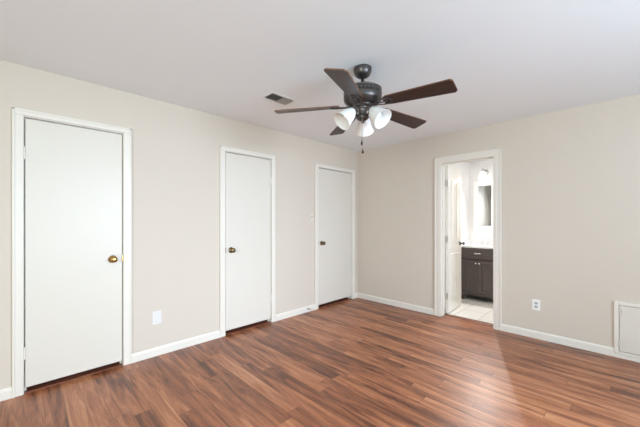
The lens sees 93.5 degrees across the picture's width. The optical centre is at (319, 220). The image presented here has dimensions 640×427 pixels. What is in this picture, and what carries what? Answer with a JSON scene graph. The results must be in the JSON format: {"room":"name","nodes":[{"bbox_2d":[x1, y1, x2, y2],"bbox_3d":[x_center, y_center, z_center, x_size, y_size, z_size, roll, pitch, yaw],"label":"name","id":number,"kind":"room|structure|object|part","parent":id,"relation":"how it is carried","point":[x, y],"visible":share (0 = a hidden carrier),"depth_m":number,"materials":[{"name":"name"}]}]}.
{"room":"empty bedroom","nodes":[
{"label":"empty bedroom","id":0,"kind":"room"},
{"bbox_2d":[0,60,356,389],"bbox_3d":[-1.731,0.073,2.786,6.520,2.440,0.120,0,0,-45],"label":"wall","id":1,"kind":"structure","parent":0,"point":[176,149],"depth_m":3.00,"materials":[{"name":"beige paint"}]},
{"bbox_2d":[12,107,131,397],"bbox_3d":[-2.011,0.237,2.492,0.752,2.112,0.143,0,0,-45],"label":"door frame","id":2,"kind":"structure","parent":1,"relation":"attached to","point":[19,115],"depth_m":2.27,"materials":[{"name":"white paint"}]},
{"bbox_2d":[24,119,122,387],"bbox_3d":[-1.966,0.247,2.440,0.639,2.003,0.105,0,0,-45],"label":"door","id":3,"kind":"structure","parent":1,"relation":"in","point":[74,257],"depth_m":2.43,"materials":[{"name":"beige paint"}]},
{"bbox_3d":[-1.776,0.340,2.592,0.055,0.055,0.052,0,0,-45],"label":"knob","id":4,"kind":"part","parent":3,"relation":"part of","materials":[{"name":"gold metal"}]},
{"bbox_2d":[152,310,160,324],"bbox_3d":[-1.555,0.931,2.870,0.080,0.126,0.008,0,0,-45],"label":"wall outlet","id":5,"kind":"object","parent":1,"relation":"attached to","point":[156,315],"visible":1,"depth_m":2.86,"materials":[{"name":"white plastic"}]},
{"bbox_2d":[0,293,356,401],"bbox_3d":[-1.642,1.253,2.781,6.400,0.080,0.013,0,0,-45],"label":"baseboard","id":6,"kind":"structure","parent":1,"relation":"attached to","point":[5,394],"depth_m":3.01,"materials":[{"name":"white paint"}]},
{"bbox_2d":[220,146,275,337],"bbox_3d":[-0.879,0.237,3.616,0.747,2.112,0.143,0,0,-45],"label":"door frame","id":7,"kind":"structure","parent":1,"relation":"attached to","point":[223,149],"depth_m":3.46,"materials":[{"name":"white paint"}]},
{"bbox_2d":[225,153,271,330],"bbox_3d":[-0.824,0.244,3.574,0.634,1.997,0.105,0,0,-45],"label":"door","id":8,"kind":"structure","parent":1,"relation":"in","point":[248,180],"depth_m":3.56,"materials":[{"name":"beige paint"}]},
{"bbox_2d":[310,213,313,220],"bbox_3d":[-0.115,-0.042,4.292,0.072,0.120,0.018,0,0,-45],"label":"light switch","id":9,"kind":"object","parent":1,"relation":"attached to","point":[311,214],"visible":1,"depth_m":4.30,"materials":[{"name":"beige plastic"}]},
{"bbox_2d":[318,169,351,304],"bbox_3d":[0.261,0.244,4.651,0.783,1.997,0.105,0,0,-45],"label":"door","id":10,"kind":"structure","parent":1,"relation":"in","point":[334,188],"depth_m":4.64,"materials":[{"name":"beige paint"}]},
{"bbox_2d":[315,163,354,309],"bbox_3d":[0.207,0.237,4.693,0.906,2.112,0.143,0,0,-45],"label":"door frame","id":11,"kind":"structure","parent":1,"relation":"attached to","point":[317,166],"depth_m":4.76,"materials":[{"name":"white paint"}]},
{"bbox_2d":[0,0,639,151],"bbox_3d":[0.482,-1.197,1.798,8.270,0.100,6.240,0,0,-45],"label":"ceiling","id":12,"kind":"structure","parent":0,"point":[506,60],"depth_m":2.04,"materials":[{"name":"white paint"}]},
{"bbox_2d":[261,91,297,105],"bbox_3d":[-0.385,-1.141,2.847,0.304,0.013,0.184,0,0,-45],"label":"ceiling vent","id":13,"kind":"object","parent":12,"relation":"in","point":[275,97],"visible":1,"depth_m":2.83,"materials":[{"name":"white metal"}]},
{"bbox_2d":[274,64,457,153],"bbox_3d":[0.355,-0.820,2.256,1.284,0.653,1.262,0,0,-45],"label":"ceiling fan","id":14,"kind":"object","parent":12,"relation":"hanging from","point":[361,97],"visible":1,"depth_m":2.17,"materials":[{"name":"brown metal"}]},
{"bbox_3d":[-0.096,-0.843,2.294,0.487,0.009,0.140,-3,12,3],"label":"blade","id":15,"kind":"part","parent":14,"relation":"part of","materials":[{"name":"brown wood"}]},
{"bbox_3d":[0.168,-0.843,1.880,0.140,0.009,0.487,13,8,20],"label":"blade","id":16,"kind":"part","parent":14,"relation":"part of","materials":[{"name":"brown wood"}]},
{"bbox_3d":[0.216,-0.843,2.674,0.140,0.009,0.487,-12,0,-15],"label":"blade","id":17,"kind":"part","parent":14,"relation":"part of","materials":[{"name":"brown wood"}]},
{"bbox_3d":[0.178,-0.747,2.213,0.166,0.166,0.145,0,0,-45],"label":"lamp shade","id":18,"kind":"part","parent":14,"relation":"part of","materials":[{"name":"white glass"}]},
{"bbox_3d":[0.350,-0.747,2.425,0.162,0.166,0.150,0,0,-45],"label":"lamp shade","id":19,"kind":"part","parent":14,"relation":"part of","materials":[{"name":"white glass"}]},
{"bbox_3d":[0.426,-0.747,2.165,0.150,0.166,0.167,0,0,-45],"label":"lamp shade","id":20,"kind":"part","parent":14,"relation":"part of","materials":[{"name":"white glass"}]},
{"bbox_3d":[0.673,-0.843,2.494,0.487,0.009,0.140,4,-14,-33],"label":"blade","id":21,"kind":"part","parent":14,"relation":"part of","materials":[{"name":"brown wood"}]},
{"bbox_3d":[0.644,-0.843,2.004,0.487,0.009,0.140,4,-9,39],"label":"blade","id":22,"kind":"part","parent":14,"relation":"part of","materials":[{"name":"brown wood"}]},
{"bbox_2d":[0,298,639,426],"bbox_3d":[-0.102,1.343,1.219,6.625,0.100,6.240,0,0,-45],"label":"floor","id":23,"kind":"structure","parent":0,"point":[357,362],"depth_m":2.39,"materials":[{"name":"laminate"}]},
{"bbox_2d":[24,362,121,393],"bbox_3d":[-2.019,1.290,2.498,0.625,0.006,0.118,0,0,-45],"label":"threshold","id":24,"kind":"object","parent":23,"relation":"on","point":[116,364],"visible":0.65,"depth_m":2.46,"materials":[{"name":"brown wood"}]},
{"bbox_2d":[225,320,269,334],"bbox_3d":[-0.883,1.290,3.627,0.622,0.006,0.118,0,0,-45],"label":"threshold","id":25,"kind":"object","parent":23,"relation":"on","point":[256,324],"visible":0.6,"depth_m":3.60,"materials":[{"name":"brown wood"}]},
{"bbox_2d":[318,297,350,308],"bbox_3d":[0.202,1.290,4.703,0.771,0.006,0.118,0,0,-45],"label":"threshold","id":26,"kind":"object","parent":23,"relation":"on","point":[346,298],"visible":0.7,"depth_m":4.70,"materials":[{"name":"brown wood"}]},
{"bbox_2d":[444,313,492,325],"bbox_3d":[1.938,1.288,3.898,0.085,0.009,0.633,0,0,-45],"label":"threshold","id":27,"kind":"object","parent":23,"relation":"on","point":[446,314],"visible":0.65,"depth_m":3.88,"materials":[{"name":"brown wood"}]},
{"bbox_2d":[445,162,469,299],"bbox_3d":[2.063,0.073,4.812,1.480,2.440,0.120,0,0,-45],"label":"wall","id":28,"kind":"structure","parent":0,"point":[464,167],"depth_m":5.12,"materials":[{"name":"white paint"}]},
{"bbox_2d":[445,296,492,323],"bbox_3d":[2.814,1.343,4.183,1.600,0.100,2.100,0,0,-45],"label":"floor","id":29,"kind":"structure","parent":0,"point":[476,309],"depth_m":4.30,"materials":[{"name":"tile"}]},
{"bbox_2d":[461,238,492,301],"bbox_3d":[2.650,0.805,4.914,0.502,0.976,0.562,0,0,-45],"label":"vanity cabinet","id":30,"kind":"object","parent":29,"relation":"on","point":[476,259],"visible":0.77,"depth_m":4.80,"materials":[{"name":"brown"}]},
{"bbox_3d":[2.418,0.900,4.852,0.017,0.514,0.243,0,0,-45],"label":"cabinet door","id":31,"kind":"part","parent":30,"relation":"part of","materials":[{"name":"brown wood"}]},
{"bbox_2d":[461,238,492,248],"bbox_3d":[2.659,0.380,4.923,0.476,0.128,0.562,0,0,-45],"label":"countertop","id":32,"kind":"structure","parent":30,"relation":"on","point":[469,242],"depth_m":5.06,"materials":[{"name":"white stone"}]},
{"bbox_2d":[477,238,492,244],"bbox_3d":[2.758,0.359,5.015,0.125,0.113,0.264,0,0,-45],"label":"faucet","id":33,"kind":"object","parent":32,"relation":"on","point":[485,239],"visible":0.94,"depth_m":5.03,"materials":[{"name":"silver metal"}]},
{"bbox_3d":[2.505,0.533,4.764,0.017,0.152,0.490,0,0,-45],"label":"drawer","id":34,"kind":"part","parent":30,"relation":"part of","materials":[{"name":"brown wood"}]},
{"bbox_3d":[2.592,0.900,4.677,0.017,0.514,0.243,0,0,-45],"label":"cabinet door","id":35,"kind":"part","parent":30,"relation":"part of","materials":[{"name":"brown wood"}]},
{"bbox_2d":[470,159,492,238],"bbox_3d":[3.295,0.073,4.706,0.120,2.440,2.005,0,0,-45],"label":"wall","id":36,"kind":"structure","parent":0,"point":[476,167],"depth_m":5.20,"materials":[{"name":"white paint"}]},
{"bbox_2d":[473,180,492,230],"bbox_3d":[2.797,-0.242,5.103,0.028,0.840,0.360,0,0,-45],"label":"wall mirror","id":37,"kind":"object","parent":36,"relation":"attached to","point":[482,190],"visible":0.84,"depth_m":5.12,"materials":[{"name":"white mirror"}]},
{"bbox_2d":[478,185,490,225],"bbox_3d":[2.797,-0.242,5.104,0.006,0.684,0.204,0,0,-45],"label":"mirror glass","id":38,"kind":"object","parent":37,"relation":"attached to","point":[484,191],"depth_m":5.11,"materials":[{"name":"white"}]},
{"bbox_2d":[479,168,488,178],"bbox_3d":[2.738,-0.784,5.038,0.204,0.170,0.128,0,0,-45],"label":"wall sconce","id":39,"kind":"object","parent":36,"relation":"attached to","point":[483,173],"visible":1,"depth_m":4.99,"materials":[{"name":"silver metal"}]},
{"bbox_3d":[2.711,-0.753,5.011,0.128,0.108,0.128,0,0,-45],"label":"lamp shade","id":40,"kind":"part","parent":39,"relation":"part of","materials":[{"name":"white glass"}]},
{"bbox_2d":[357,94,639,347],"bbox_3d":[2.499,0.073,3.237,0.120,2.440,5.440,0,0,-45],"label":"wall","id":41,"kind":"structure","parent":0,"point":[571,176],"depth_m":3.25,"materials":[{"name":"beige paint"}]},
{"bbox_2d":[445,165,464,312],"bbox_3d":[1.936,0.264,4.353,0.175,2.029,0.631,0,0,41],"label":"door","id":42,"kind":"structure","parent":41,"relation":"in","point":[453,175],"depth_m":4.26,"materials":[{"name":"white paint"}]},
{"bbox_3d":[1.878,-0.127,4.253,0.008,0.869,0.175,0,0,41],"label":"raised panel","id":43,"kind":"part","parent":42,"relation":"part of","materials":[{"name":"white paint"}]},
{"bbox_3d":[1.878,0.783,4.253,0.008,0.620,0.175,0,0,41],"label":"raised panel","id":44,"kind":"part","parent":42,"relation":"part of","materials":[{"name":"white paint"}]},
{"bbox_3d":[2.031,-0.127,4.431,0.008,0.869,0.175,0,0,41],"label":"raised panel","id":45,"kind":"part","parent":42,"relation":"part of","materials":[{"name":"white paint"}]},
{"bbox_3d":[2.031,0.783,4.431,0.008,0.620,0.175,0,0,41],"label":"raised panel","id":46,"kind":"part","parent":42,"relation":"part of","materials":[{"name":"white paint"}]},
{"bbox_2d":[434,148,501,330],"bbox_3d":[1.887,0.225,3.848,0.158,2.135,0.799,0,0,-45],"label":"door frame","id":47,"kind":"structure","parent":41,"relation":"attached to","point":[495,154],"depth_m":3.83,"materials":[{"name":"white paint"}]},
{"bbox_2d":[357,293,639,362],"bbox_3d":[2.457,1.253,3.185,0.013,0.080,5.187,0,0,-45],"label":"baseboard","id":48,"kind":"structure","parent":41,"relation":"attached to","point":[597,348],"depth_m":3.25,"materials":[{"name":"white paint"}]},
{"bbox_2d":[532,299,539,310],"bbox_3d":[2.360,0.927,3.285,0.009,0.118,0.074,0,0,-45],"label":"wall outlet","id":49,"kind":"object","parent":41,"relation":"attached to","point":[535,303],"visible":1,"depth_m":3.29,"materials":[{"name":"white plastic"}]},
{"bbox_2d":[614,300,639,357],"bbox_3d":[2.971,1.007,2.640,0.051,0.490,0.560,0,0,-45],"label":"access panel","id":50,"kind":"object","parent":41,"relation":"attached to","point":[626,318],"visible":1,"depth_m":2.78,"materials":[{"name":"white paint"}]},
{"bbox_3d":[2.976,1.012,2.650,0.018,0.426,0.480,0,0,-45],"label":"panel door","id":51,"kind":"part","parent":50,"relation":"part of","materials":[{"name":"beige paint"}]}
]}

